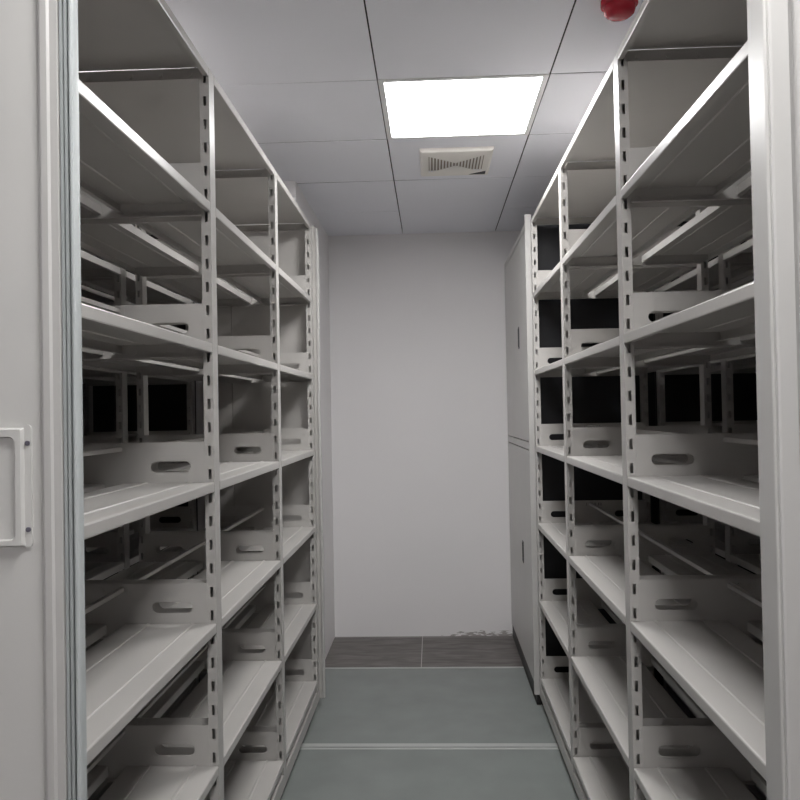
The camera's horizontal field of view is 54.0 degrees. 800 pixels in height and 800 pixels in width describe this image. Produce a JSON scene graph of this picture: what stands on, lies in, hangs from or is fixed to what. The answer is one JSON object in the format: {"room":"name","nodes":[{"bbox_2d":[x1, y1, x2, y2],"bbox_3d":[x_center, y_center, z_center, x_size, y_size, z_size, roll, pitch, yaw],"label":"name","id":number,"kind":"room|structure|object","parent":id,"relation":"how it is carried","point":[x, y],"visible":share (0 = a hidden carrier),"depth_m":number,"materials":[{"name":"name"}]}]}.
{"room":"archive storage room","nodes":[
{"label":"archive storage room","id":0,"kind":"room"},
{"bbox_2d":[195,181,334,680],"bbox_3d":[-1.342,0.100,4.601,1.740,2.900,1.334,-1,-1,2],"label":"wall","id":1,"kind":"structure","parent":0,"point":[293,188],"depth_m":4.82,"materials":[{"name":"paint"}]},
{"bbox_2d":[79,0,737,235],"bbox_3d":[0.029,-1.203,1.272,4.800,0.121,7.710,-1,-1,2],"label":"ceiling","id":2,"kind":"structure","parent":0,"point":[302,76],"depth_m":2.74,"materials":[{"name":"tile"}]},
{"bbox_2d":[419,146,493,175],"bbox_3d":[0.258,-1.102,3.649,0.330,0.018,0.374,-1,-1,2],"label":"ceiling vent","id":3,"kind":"object","parent":2,"relation":"in","point":[453,161],"visible":1,"depth_m":3.61,"materials":[{"name":"beige plastic"}]},
{"bbox_2d":[378,73,549,139],"bbox_3d":[0.233,-1.130,3.034,0.597,0.021,0.597,-1,-1,2],"label":"recessed light","id":4,"kind":"object","parent":2,"relation":"in","point":[495,105],"visible":0.87,"depth_m":2.99,"materials":[{"name":"white plastic"}]},
{"bbox_2d":[600,0,637,21],"bbox_3d":[0.624,-1.113,2.233,0.104,0.054,0.104,-1,-1,2],"label":"fire alarm","id":5,"kind":"object","parent":2,"relation":"attached to","point":[613,10],"visible":1,"depth_m":2.21,"materials":[{"name":"red plastic"}]},
{"bbox_2d":[328,229,520,636],"bbox_3d":[1.131,0.063,5.117,3.160,2.900,0.100,-1,-1,2],"label":"wall","id":6,"kind":"structure","parent":0,"point":[419,422],"depth_m":5.11,"materials":[{"name":"paint"}]},
{"bbox_2d":[280,668,578,799],"bbox_3d":[0.137,1.487,2.665,4.200,0.014,3.480,-1,-1,2],"label":"floor","id":7,"kind":"structure","parent":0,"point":[431,705],"depth_m":3.49,"materials":[{"name":"grey tile"}]},
{"bbox_2d":[325,667,523,668],"bbox_3d":[0.123,1.513,4.421,1.138,0.016,0.028,-1,-1,2],"label":"rail","id":8,"kind":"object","parent":7,"relation":"on","point":[325,667],"depth_m":4.42,"materials":[{"name":"metal"}]},
{"bbox_2d":[300,743,559,749],"bbox_3d":[0.166,1.486,3.375,4.160,0.008,0.060,-1,-1,2],"label":"rail","id":9,"kind":"object","parent":7,"relation":"on","point":[305,746],"visible":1,"depth_m":3.37,"materials":[{"name":"metal"}]},
{"bbox_3d":[0.092,1.460,1.576,4.160,0.008,0.060,-1,-1,2],"label":"rail","id":10,"kind":"object","parent":7,"relation":"on","visible":0},
{"bbox_2d":[81,224,199,799],"bbox_3d":[-1.344,0.292,2.534,0.554,2.410,2.775,-1,-1,2],"label":"shelving","id":11,"kind":"object","parent":10,"relation":"on","point":[109,396],"visible":0.21,"depth_m":3.76,"materials":[{"name":"metal"}]},
{"bbox_2d":[0,0,325,799],"bbox_3d":[-0.717,0.280,2.503,0.650,2.410,2.797,-1,-1,2],"label":"shelving","id":12,"kind":"object","parent":10,"relation":"on","point":[86,157],"visible":1,"depth_m":2.08,"materials":[{"name":"metal"}]},
{"bbox_2d":[524,0,799,799],"bbox_3d":[0.854,0.250,2.451,0.582,2.410,2.829,-1,-1,2],"label":"shelving","id":13,"kind":"object","parent":10,"relation":"on","point":[713,133],"visible":1,"depth_m":2.02,"materials":[{"name":"metal"}]},
{"bbox_2d":[653,214,766,799],"bbox_3d":[1.476,0.239,2.436,0.554,2.410,2.809,-1,-1,2],"label":"shelving","id":14,"kind":"object","parent":10,"relation":"on","point":[733,380],"visible":0.11,"depth_m":3.70,"materials":[{"name":"metal"}]},
{"bbox_2d":[325,636,536,703],"bbox_3d":[0.079,1.523,1.231,5.000,0.100,7.910,-1,-1,2],"label":"floor","id":15,"kind":"structure","parent":0,"point":[405,651],"depth_m":4.75,"materials":[{"name":"tile"}]},
{"bbox_2d":[504,224,661,704],"bbox_3d":[1.122,0.303,4.459,0.904,2.399,1.198,-1,-1,2],"label":"tall cabinet","id":16,"kind":"object","parent":15,"relation":"on","point":[595,399],"visible":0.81,"depth_m":3.88,"materials":[{"name":"grey metal"}]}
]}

